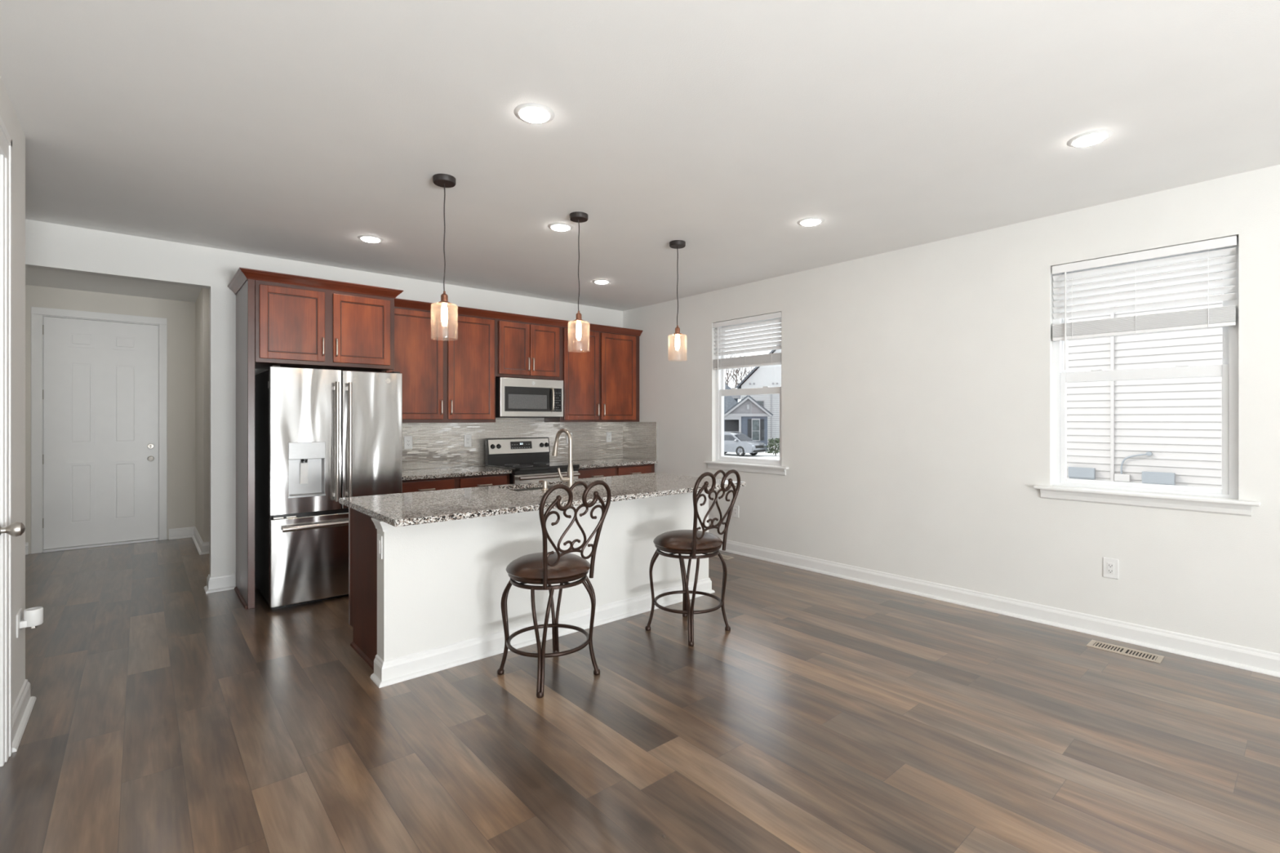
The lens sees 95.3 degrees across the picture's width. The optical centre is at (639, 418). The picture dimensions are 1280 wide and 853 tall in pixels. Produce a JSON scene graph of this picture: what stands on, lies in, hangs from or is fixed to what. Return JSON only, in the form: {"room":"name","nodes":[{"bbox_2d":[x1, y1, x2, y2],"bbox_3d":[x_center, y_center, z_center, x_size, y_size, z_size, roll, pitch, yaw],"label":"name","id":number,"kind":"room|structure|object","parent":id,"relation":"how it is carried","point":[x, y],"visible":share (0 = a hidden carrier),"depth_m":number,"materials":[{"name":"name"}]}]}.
{"room":"open-plan kitchen","nodes":[
{"label":"open-plan kitchen","id":0,"kind":"room"},
{"bbox_2d":[0,75,25,707],"bbox_3d":[-0.491,0.005,-0.170,0.120,2.743,7.780,0,0,-41],"label":"wall","id":1,"kind":"structure","parent":0,"point":[7,113],"depth_m":2.66,"materials":[{"name":"paint"}]},
{"bbox_2d":[0,115,12,766],"bbox_3d":[-2.280,0.115,1.938,0.142,2.525,1.110,0,0,-41],"label":"door frame","id":2,"kind":"structure","parent":1,"relation":"attached to","point":[6,142],"depth_m":2.34,"materials":[{"name":"white paint"}]},
{"bbox_2d":[0,521,25,536],"bbox_3d":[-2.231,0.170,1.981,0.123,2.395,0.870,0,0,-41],"label":"door knob","id":3,"kind":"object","parent":1,"relation":"in","point":[15,529],"depth_m":2.27,"materials":[{"name":"silver metal"}]},
{"bbox_2d":[12,679,36,752],"bbox_3d":[-2.979,1.318,2.471,0.534,0.118,0.599,0,0,-41],"label":"baseboard","id":4,"kind":"structure","parent":1,"relation":"attached to","point":[22,708],"depth_m":2.62,"materials":[{"name":"white paint"}]},
{"bbox_2d":[16,606,43,638],"bbox_3d":[-2.804,0.929,2.687,0.080,0.105,0.130,0,0,-41],"label":"plug-in adapter","id":5,"kind":"object","parent":1,"relation":"attached to","point":[33,616],"visible":1,"depth_m":2.67,"materials":[{"name":"white plastic"}]},
{"bbox_2d":[19,606,43,628],"bbox_3d":[-2.807,0.914,2.695,0.074,0.075,0.064,0,0,-41],"label":"plug-in air freshener","id":6,"kind":"object","parent":5,"relation":"on","point":[33,616],"depth_m":2.68,"materials":[{"name":"white plastic"}]},
{"bbox_2d":[25,284,195,554],"bbox_3d":[-5.377,0.005,6.770,3.370,2.743,0.120,0,0,-41],"label":"wall","id":7,"kind":"structure","parent":0,"point":[180,315],"depth_m":6.69,"materials":[{"name":"paint"}]},
{"bbox_2d":[25,542,28,555],"bbox_3d":[-6.372,1.318,5.818,0.380,0.118,0.034,0,0,-41],"label":"baseboard","id":8,"kind":"structure","parent":7,"relation":"attached to","point":[26,544],"depth_m":5.94,"materials":[{"name":"white paint"}]},
{"bbox_2d":[31,306,167,554],"bbox_3d":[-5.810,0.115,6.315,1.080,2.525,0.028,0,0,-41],"label":"door frame","id":9,"kind":"structure","parent":7,"relation":"attached to","point":[37,313],"depth_m":6.00,"materials":[{"name":"white paint"}]},
{"bbox_2d":[42,316,158,552],"bbox_3d":[-5.846,0.057,6.365,1.520,2.640,0.186,0,0,-41],"label":"door","id":10,"kind":"structure","parent":7,"relation":"in","point":[100,389],"depth_m":6.32,"materials":[{"name":"white paint"}]},
{"bbox_2d":[195,288,209,542],"bbox_3d":[-4.787,0.005,6.432,0.113,2.743,1.160,0,0,-41],"label":"wall","id":11,"kind":"structure","parent":0,"point":[202,302],"depth_m":6.09,"materials":[{"name":"paint"}]},
{"bbox_2d":[168,526,209,555],"bbox_3d":[-4.754,1.318,6.438,1.291,0.118,0.446,0,0,39],"label":"baseboard","id":12,"kind":"structure","parent":11,"relation":"attached to","point":[203,548],"depth_m":6.68,"materials":[{"name":"white paint"}]},
{"bbox_2d":[25,218,622,586],"bbox_3d":[-2.854,0.005,5.217,6.845,2.743,0.120,0,0,-41],"label":"wall","id":13,"kind":"structure","parent":0,"point":[48,246],"depth_m":4.69,"materials":[{"name":"paint"}]},
{"bbox_2d":[204,573,235,593],"bbox_3d":[-3.413,1.318,4.739,0.192,0.118,0.188,0,0,-41],"label":"baseboard","id":14,"kind":"structure","parent":13,"relation":"attached to","point":[225,582],"depth_m":4.68,"materials":[{"name":"white paint"}]},
{"bbox_2d":[254,280,394,372],"bbox_3d":[-2.642,-0.730,4.822,0.982,0.627,0.756,0,0,-41],"label":"upper cabinet","id":15,"kind":"object","parent":13,"relation":"attached to","point":[296,326],"visible":0.99,"depth_m":4.53,"materials":[{"name":"brown wood"}]},
{"bbox_2d":[227,267,643,336],"bbox_3d":[-1.531,-1.046,5.772,4.109,0.065,0.754,0,0,-41],"label":"crown molding","id":16,"kind":"structure","parent":15,"relation":"attached to","point":[242,275],"depth_m":4.87,"materials":[{"name":"brown wood"}]},
{"bbox_2d":[382,306,495,422],"bbox_3d":[-1.965,-0.504,5.645,1.102,1.078,0.386,0,0,-41],"label":"upper cabinet","id":17,"kind":"object","parent":13,"relation":"attached to","point":[447,370],"visible":0.72,"depth_m":5.56,"materials":[{"name":"brown wood"}]},
{"bbox_2d":[402,417,622,470],"bbox_3d":[-1.365,0.237,6.407,3.016,0.507,0.008,0,0,-41],"label":"tile backsplash","id":18,"kind":"structure","parent":13,"relation":"attached to","point":[434,445],"depth_m":6.19,"materials":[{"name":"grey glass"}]},
{"bbox_2d":[404,435,412,448],"bbox_3d":[-2.241,0.229,5.646,0.078,0.125,0.011,0,0,-41],"label":"power outlet","id":19,"kind":"object","parent":18,"relation":"attached to","point":[407,439],"visible":1,"depth_m":5.64,"materials":[{"name":"white plastic"}]},
{"bbox_2d":[406,439,409,446],"bbox_3d":[-2.239,0.229,5.644,0.034,0.068,0.004,0,0,-41],"label":"receptacle","id":20,"kind":"object","parent":19,"relation":"attached to","point":[407,440],"depth_m":5.64,"materials":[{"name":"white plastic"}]},
{"bbox_2d":[464,435,471,447],"bbox_3d":[-1.781,0.226,6.039,0.078,0.125,0.011,0,0,-41],"label":"power outlet","id":21,"kind":"object","parent":18,"relation":"attached to","point":[467,437],"visible":1,"depth_m":6.03,"materials":[{"name":"white plastic"}]},
{"bbox_2d":[466,437,469,444],"bbox_3d":[-1.780,0.226,6.037,0.034,0.068,0.004,0,0,-41],"label":"receptacle","id":22,"kind":"object","parent":21,"relation":"attached to","point":[467,438],"depth_m":6.03,"materials":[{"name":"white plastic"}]},
{"bbox_2d":[606,431,611,442],"bbox_3d":[-0.385,0.225,7.234,0.078,0.125,0.011,0,0,-41],"label":"power outlet","id":23,"kind":"object","parent":18,"relation":"attached to","point":[608,433],"visible":1,"depth_m":7.23,"materials":[{"name":"white plastic"}]},
{"bbox_2d":[495,319,559,380],"bbox_3d":[-1.256,-0.736,6.252,0.764,0.614,0.386,0,0,-41],"label":"upper cabinet","id":24,"kind":"object","parent":13,"relation":"attached to","point":[523,350],"visible":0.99,"depth_m":6.11,"materials":[{"name":"brown wood"}]},
{"bbox_2d":[495,377,563,417],"bbox_3d":[-1.226,-0.215,6.222,0.746,0.405,0.445,0,0,-41],"label":"microwave","id":25,"kind":"object","parent":24,"relation":"attached to","point":[515,397],"visible":0.99,"depth_m":6.05,"materials":[{"name":"silver metal"}]},
{"bbox_2d":[544,326,639,422],"bbox_3d":[-0.530,-0.504,6.873,1.144,1.078,0.386,0,0,-41],"label":"upper cabinet","id":26,"kind":"object","parent":13,"relation":"attached to","point":[599,371],"visible":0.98,"depth_m":6.71,"materials":[{"name":"brown wood"}]},
{"bbox_2d":[0,0,1279,311],"bbox_3d":[-0.653,-1.491,2.764,7.000,0.250,12.450,0,0,-41],"label":"ceiling","id":27,"kind":"structure","parent":0,"point":[292,130],"depth_m":2.72,"materials":[{"name":"paint"}]},
{"bbox_2d":[357,235,383,242],"bbox_3d":[-2.041,-1.357,4.422,0.180,0.018,0.180,0,0,-41],"label":"recessed light","id":28,"kind":"object","parent":27,"relation":"in","point":[370,238],"visible":1,"depth_m":4.39,"materials":[{"name":"white plastic"}]},
{"bbox_2d":[432,173,455,323],"bbox_3d":[-1.109,-0.909,3.310,0.145,0.913,0.145,0,0,-41],"label":"pendant lamp","id":29,"kind":"object","parent":27,"relation":"hanging from","point":[444,180],"visible":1,"depth_m":3.30,"materials":[{"name":"brown metal"}]},
{"bbox_2d":[436,291,451,305],"bbox_3d":[-1.109,-0.688,3.310,0.080,0.072,0.080,0,0,-41],"label":"socket","id":30,"kind":"object","parent":29,"relation":"attached to","point":[444,297],"depth_m":3.29,"materials":[{"name":"orange metal"}]},
{"bbox_2d":[513,102,555,124],"bbox_3d":[-0.472,-1.357,2.612,0.180,0.018,0.180,0,0,-41],"label":"recessed light","id":31,"kind":"object","parent":27,"relation":"in","point":[531,113],"visible":1,"depth_m":2.59,"materials":[{"name":"white paint"}]},
{"bbox_2d":[547,222,573,231],"bbox_3d":[-0.565,-1.357,4.149,0.180,0.018,0.180,0,0,-41],"label":"recessed light","id":32,"kind":"object","parent":27,"relation":"in","point":[554,226],"visible":1,"depth_m":4.11,"materials":[{"name":"white plastic"}]},
{"bbox_2d":[569,211,587,337],"bbox_3d":[-0.410,-0.909,3.908,0.145,0.913,0.145,0,0,-41],"label":"pendant lamp","id":33,"kind":"object","parent":27,"relation":"hanging from","point":[579,217],"visible":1,"depth_m":3.90,"materials":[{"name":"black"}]},
{"bbox_2d":[573,311,584,322],"bbox_3d":[-0.410,-0.688,3.908,0.080,0.072,0.080,0,0,-41],"label":"socket","id":34,"kind":"object","parent":33,"relation":"attached to","point":[578,316],"depth_m":3.89,"materials":[{"name":"orange metal"}]},
{"bbox_2d":[592,279,610,284],"bbox_3d":[-0.382,-1.357,5.800,0.180,0.018,0.180,0,0,-41],"label":"recessed light","id":35,"kind":"object","parent":27,"relation":"in","point":[597,281],"visible":1,"depth_m":5.76,"materials":[{"name":"white plastic"}]},
{"bbox_2d":[669,240,685,349],"bbox_3d":[0.290,-0.909,4.516,0.145,0.913,0.145,0,0,-41],"label":"pendant lamp","id":36,"kind":"object","parent":27,"relation":"hanging from","point":[676,244],"visible":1,"depth_m":4.50,"materials":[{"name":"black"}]},
{"bbox_2d":[672,325,682,335],"bbox_3d":[0.290,-0.688,4.516,0.080,0.072,0.080,0,0,-41],"label":"socket","id":37,"kind":"object","parent":36,"relation":"attached to","point":[677,330],"depth_m":4.50,"materials":[{"name":"orange metal"}]},
{"bbox_2d":[797,217,824,226],"bbox_3d":[1.180,-1.357,4.037,0.180,0.018,0.180,0,0,-41],"label":"recessed light","id":38,"kind":"object","parent":27,"relation":"in","point":[810,221],"visible":1,"depth_m":4.00,"materials":[{"name":"white plastic"}]},
{"bbox_2d":[1066,129,1113,146],"bbox_3d":[2.190,-1.357,2.844,0.180,0.018,0.180,0,0,-41],"label":"recessed light","id":39,"kind":"object","parent":27,"relation":"in","point":[1093,137],"visible":1,"depth_m":2.82,"materials":[{"name":"white plastic"}]},
{"bbox_2d":[0,537,1279,852],"bbox_3d":[-0.653,1.437,2.764,7.000,0.120,12.450,0,0,-41],"label":"floor","id":40,"kind":"structure","parent":0,"point":[832,714],"depth_m":2.54,"materials":[{"name":"wood"}]},
{"bbox_2d":[234,279,254,608],"bbox_3d":[-3.058,0.167,4.503,0.060,2.420,0.699,0,0,-41],"label":"end panel","id":41,"kind":"object","parent":40,"relation":"on","point":[244,588],"visible":0.9,"depth_m":4.30,"materials":[{"name":"brown wood"}]},
{"bbox_2d":[254,365,402,609],"bbox_3d":[-2.526,0.497,4.732,0.913,1.760,0.924,0,0,-41],"label":"refrigerator","id":42,"kind":"object","parent":40,"relation":"on","point":[322,437],"visible":0.95,"depth_m":4.36,"materials":[{"name":"silver metal"}]},
{"bbox_2d":[402,473,509,493],"bbox_3d":[-1.871,0.951,5.543,1.112,0.852,0.659,0,0,-41],"label":"base cabinet","id":43,"kind":"object","parent":40,"relation":"on","point":[454,482],"visible":0.18,"depth_m":5.32,"materials":[{"name":"brown wood"}]},
{"bbox_2d":[402,466,511,480],"bbox_3d":[-1.875,0.508,5.545,1.116,0.033,0.649,0,0,-41],"label":"countertop","id":44,"kind":"structure","parent":43,"relation":"on","point":[425,473],"depth_m":5.48,"materials":[{"name":"stone"}]},
{"bbox_2d":[348,491,715,688],"bbox_3d":[-0.642,0.951,4.130,2.539,0.852,0.840,0,0,-41],"label":"kitchen island","id":45,"kind":"object","parent":40,"relation":"on","point":[432,602],"visible":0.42,"depth_m":3.43,"materials":[{"name":"paint"}]},
{"bbox_2d":[377,533,382,559],"bbox_3d":[-1.372,0.672,3.074,0.010,0.122,0.075,0,0,-41],"label":"power outlet","id":46,"kind":"object","parent":45,"relation":"attached to","point":[380,538],"visible":1,"depth_m":3.06,"materials":[{"name":"white plastic"}]},
{"bbox_2d":[338,472,745,527],"bbox_3d":[-0.526,0.508,4.097,2.652,0.033,1.060,0,0,-41],"label":"island countertop","id":47,"kind":"structure","parent":45,"relation":"on","point":[407,508],"depth_m":3.66,"materials":[{"name":"stone"}]},
{"bbox_2d":[538,480,547,490],"bbox_3d":[-0.671,0.459,4.053,0.048,0.066,0.091,0,0,-41],"label":"soap dispenser","id":48,"kind":"object","parent":47,"relation":"on","point":[544,482],"visible":0.94,"depth_m":4.02,"materials":[{"name":"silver metal"}]},
{"bbox_2d":[511,484,582,491],"bbox_3d":[-0.674,0.624,4.334,0.724,0.196,0.357,0,0,-41],"label":"sink","id":49,"kind":"object","parent":47,"relation":"in","point":[536,488],"visible":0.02,"depth_m":4.43,"materials":[{"name":"silver metal"}]},
{"bbox_2d":[551,428,574,488],"bbox_3d":[-0.589,0.281,4.220,0.138,0.421,0.249,0,0,-41],"label":"kitchen faucet","id":50,"kind":"object","parent":47,"relation":"on","point":[570,479],"visible":0.94,"depth_m":4.16,"materials":[{"name":"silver metal"}]},
{"bbox_2d":[484,437,580,484],"bbox_3d":[-1.110,0.792,6.090,0.750,1.170,0.701,0,0,-41],"label":"range","id":51,"kind":"object","parent":40,"relation":"on","point":[527,458],"visible":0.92,"depth_m":6.14,"materials":[{"name":"silver metal"}]},
{"bbox_2d":[485,461,579,471],"bbox_3d":[-1.124,0.490,6.106,0.750,0.031,0.640,0,0,-41],"label":"cooktop","id":52,"kind":"object","parent":51,"relation":"in","point":[516,466],"depth_m":5.98,"materials":[{"name":"black glass"}]},
{"bbox_2d":[497,480,611,697],"bbox_3d":[-0.476,0.846,3.138,0.457,1.062,0.501,0,0,-45],"label":"bar stool","id":53,"kind":"object","parent":40,"relation":"on","point":[545,568],"visible":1,"depth_m":3.01,"materials":[{"name":"brown metal"}]},
{"bbox_2d":[506,551,590,580],"bbox_3d":[-0.493,0.775,3.155,0.452,0.073,0.452,0,0,-45],"label":"seat cushion","id":54,"kind":"object","parent":53,"relation":"on","point":[571,566],"depth_m":3.02,"materials":[{"name":"brown leather"}]},
{"bbox_2d":[577,463,654,479],"bbox_3d":[-0.440,0.951,6.768,1.145,0.852,0.659,0,0,-41],"label":"base cabinet","id":55,"kind":"object","parent":40,"relation":"on","point":[587,473],"visible":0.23,"depth_m":6.55,"materials":[{"name":"brown wood"}]},
{"bbox_2d":[555,457,657,468],"bbox_3d":[-0.441,0.508,6.772,1.151,0.033,0.649,0,0,-41],"label":"countertop","id":56,"kind":"structure","parent":55,"relation":"on","point":[585,464],"depth_m":6.68,"materials":[{"name":"stone"}]},
{"bbox_2d":[644,469,740,646],"bbox_3d":[0.330,0.846,3.792,0.457,1.062,0.501,0,0,-45],"label":"bar stool","id":57,"kind":"object","parent":40,"relation":"on","point":[693,542],"visible":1,"depth_m":3.66,"materials":[{"name":"brown metal"}]},
{"bbox_2d":[653,529,722,551],"bbox_3d":[0.312,0.775,3.810,0.452,0.073,0.452,0,0,-45],"label":"seat cushion","id":58,"kind":"object","parent":57,"relation":"on","point":[679,540],"depth_m":3.67,"materials":[{"name":"brown leather"}]},
{"bbox_2d":[708,552,734,559],"bbox_3d":[0.786,1.375,5.873,0.120,0.004,0.335,0,0,-41],"label":"floor vent","id":59,"kind":"object","parent":40,"relation":"in","point":[726,557],"visible":0.46,"depth_m":5.81,"materials":[{"name":"beige metal"}]},
{"bbox_2d":[1086,640,1164,663],"bbox_3d":[2.871,1.375,3.460,0.138,0.004,0.337,0,0,-41],"label":"floor vent","id":60,"kind":"object","parent":40,"relation":"in","point":[1093,643],"visible":1,"depth_m":3.45,"materials":[{"name":"beige metal"}]},
{"bbox_2d":[622,164,1279,653],"bbox_3d":[1.947,0.005,4.989,0.155,2.743,12.450,0,0,-41],"label":"wall","id":61,"kind":"structure","parent":0,"point":[917,380],"depth_m":4.27,"materials":[{"name":"paint"}]},
{"bbox_2d":[622,422,656,460],"bbox_3d":[-0.011,0.264,7.152,0.008,0.455,0.634,0,0,-41],"label":"tile backsplash","id":62,"kind":"structure","parent":61,"relation":"attached to","point":[639,438],"depth_m":7.14,"materials":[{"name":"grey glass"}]},
{"bbox_2d":[733,505,738,517],"bbox_3d":[0.982,0.947,5.989,0.011,0.125,0.078,0,0,-41],"label":"power outlet","id":63,"kind":"object","parent":61,"relation":"attached to","point":[735,508],"visible":0.94,"depth_m":5.98,"materials":[{"name":"white plastic"}]},
{"bbox_2d":[733,507,737,515],"bbox_3d":[0.980,0.947,5.988,0.004,0.068,0.034,0,0,-41],"label":"receptacle","id":64,"kind":"object","parent":63,"relation":"attached to","point":[735,508],"depth_m":5.99,"materials":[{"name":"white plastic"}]},
{"bbox_2d":[703,317,789,475],"bbox_3d":[1.098,-0.246,5.937,0.193,1.567,1.060,0,0,-41],"label":"window","id":65,"kind":"structure","parent":61,"relation":"in","point":[721,392],"depth_m":6.04,"materials":[{"name":"white plastic"}]},
{"bbox_2d":[713,311,781,388],"bbox_3d":[1.077,-0.674,5.920,0.066,0.703,0.874,0,0,-41],"label":"window blind","id":66,"kind":"object","parent":65,"relation":"attached to","point":[770,359],"visible":0.91,"depth_m":5.89,"materials":[{"name":"white plastic"}]},
{"bbox_2d":[719,538,1279,677],"bbox_3d":[3.013,1.318,3.597,0.034,0.118,8.650,0,0,-41],"label":"baseboard","id":67,"kind":"structure","parent":61,"relation":"attached to","point":[1250,659],"depth_m":3.93,"materials":[{"name":"white paint"}]},
{"bbox_2d":[1102,557,1118,579],"bbox_3d":[2.963,0.939,3.674,0.011,0.125,0.078,0,0,-41],"label":"power outlet","id":68,"kind":"object","parent":61,"relation":"attached to","point":[1110,566],"visible":1,"depth_m":3.67,"materials":[{"name":"white plastic"}]},
{"bbox_2d":[1106,562,1114,573],"bbox_3d":[2.961,0.939,3.672,0.004,0.068,0.034,0,0,-41],"label":"receptacle","id":69,"kind":"object","parent":68,"relation":"attached to","point":[1110,566],"depth_m":3.67,"materials":[{"name":"white plastic"}]},
{"bbox_2d":[1033,235,1261,516],"bbox_3d":[3.081,-0.246,3.618,0.193,1.567,1.057,0,0,-41],"label":"window","id":70,"kind":"structure","parent":61,"relation":"in","point":[1228,370],"depth_m":3.52,"materials":[{"name":"white plastic"}]},
{"bbox_2d":[1051,235,1236,369],"bbox_3d":[3.061,-0.674,3.601,0.066,0.703,0.871,0,0,-41],"label":"window blind","id":71,"kind":"object","parent":70,"relation":"attached to","point":[1225,316],"visible":1,"depth_m":3.55,"materials":[{"name":"white plastic"}]},
{"label":"outside","id":72,"kind":"structure","parent":0,"visible":0},
{"bbox_2d":[724,446,779,460],"bbox_3d":[28.503,2.877,70.442,125.100,0.200,190.000,0,0,-41],"label":"ground","id":73,"kind":"structure","parent":72,"point":[766,455],"depth_m":43.94,"materials":[{"name":"white snow"}]},
{"bbox_2d":[724,383,740,402],"bbox_3d":[8.505,-1.723,76.693,9.600,9.000,9.050,0,0,9],"label":"house","id":74,"kind":"structure","parent":73,"relation":"on","point":[726,387],"depth_m":72.10,"materials":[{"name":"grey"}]},
{"bbox_2d":[724,346,753,386],"bbox_3d":[14.559,-4.856,96.045,10.262,15.272,7.631,0,0,-41],"label":"bare tree","id":75,"kind":"object","parent":73,"relation":"on","point":[726,356],"visible":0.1,"depth_m":95.55,"materials":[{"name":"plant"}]},
{"bbox_2d":[724,366,755,387],"bbox_3d":[15.448,-2.897,81.428,7.032,11.363,7.401,0,0,16],"label":"bare tree","id":76,"kind":"object","parent":73,"relation":"on","point":[744,368],"visible":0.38,"depth_m":80.28,"materials":[{"name":"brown plant"}]},
{"bbox_2d":[724,431,765,456],"bbox_3d":[7.154,1.875,44.877,4.750,1.805,2.240,0,0,43],"label":"car","id":77,"kind":"object","parent":73,"relation":"on","point":[738,442],"visible":0.73,"depth_m":43.67,"materials":[{"name":"silver metal"}]},
{"bbox_2d":[753,449,765,452],"bbox_3d":[8.849,2.367,43.271,0.080,0.140,1.600,0,0,43],"label":"grille","id":78,"kind":"object","parent":77,"relation":"attached to","point":[754,451],"depth_m":43.22,"materials":[{"name":"plastic"}]},
{"bbox_2d":[755,444,764,448],"bbox_3d":[8.856,2.057,43.264,0.060,0.200,1.100,0,0,43],"label":"grille","id":79,"kind":"object","parent":77,"relation":"attached to","point":[756,446],"depth_m":43.24,"materials":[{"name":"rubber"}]},
{"bbox_2d":[724,395,773,451],"bbox_3d":[6.695,0.167,53.593,10.484,5.220,6.300,0,0,9],"label":"house","id":80,"kind":"structure","parent":73,"relation":"on","point":[747,416],"depth_m":50.21,"materials":[{"name":"grey"}]},
{"bbox_2d":[747,418,751,438],"bbox_3d":[9.425,0.917,50.214,0.300,1.820,0.070,0,0,9],"label":"shutter","id":81,"kind":"object","parent":80,"relation":"hanging from","point":[748,420],"depth_m":50.17,"materials":[{"name":"paint"}]},
{"bbox_2d":[760,418,764,439],"bbox_3d":[10.471,0.917,50.039,0.300,1.820,0.070,0,0,9],"label":"shutter","id":82,"kind":"object","parent":80,"relation":"hanging from","point":[762,420],"depth_m":50.00,"materials":[{"name":"paint"}]},
{"bbox_2d":[735,344,781,446],"bbox_3d":[18.043,-4.061,63.240,15.258,13.676,9.500,0,0,9],"label":"house","id":83,"kind":"structure","parent":73,"relation":"on","point":[765,375],"depth_m":59.54,"materials":[{"name":"grey"}]},
{"bbox_2d":[765,437,779,455],"bbox_3d":[10.252,2.079,43.996,1.588,1.398,1.671,0,0,-12],"label":"shrub","id":84,"kind":"object","parent":73,"relation":"on","point":[771,450],"visible":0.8,"depth_m":43.83,"materials":[{"name":"green plant"}]},
{"bbox_2d":[1066,256,1222,488],"bbox_3d":[8.541,-1.033,6.438,0.350,7.620,14.680,0,0,-41],"label":"house","id":85,"kind":"structure","parent":73,"relation":"on","point":[1178,420],"depth_m":8.03,"materials":[{"name":"white plastic"}]},
{"bbox_2d":[1067,466,1095,479],"bbox_3d":[6.473,0.791,8.551,0.102,0.171,0.312,0,0,-41],"label":"utility box","id":86,"kind":"object","parent":85,"relation":"attached to","point":[1078,473],"visible":1,"depth_m":8.51,"materials":[{"name":"white plastic"}]},
{"bbox_2d":[1114,473,1130,481],"bbox_3d":[6.789,0.827,8.216,0.058,0.100,0.170,0,0,-41],"label":"junction box","id":87,"kind":"object","parent":85,"relation":"attached to","point":[1120,477],"visible":1,"depth_m":8.19,"materials":[{"name":"white plastic"}]},
{"bbox_2d":[1120,451,1151,474],"bbox_3d":[6.886,0.613,8.107,0.055,0.332,0.338,0,0,-41],"label":"conduit","id":88,"kind":"object","parent":85,"relation":"attached to","point":[1148,453],"visible":1,"depth_m":8.13,"materials":[{"name":"grey plastic"}]},
{"bbox_2d":[1142,471,1175,485],"bbox_3d":[7.015,0.804,7.896,0.132,0.176,0.332,0,0,-41],"label":"utility box","id":89,"kind":"object","parent":85,"relation":"attached to","point":[1149,477],"visible":0.84,"depth_m":7.84,"materials":[{"name":"white plastic"}]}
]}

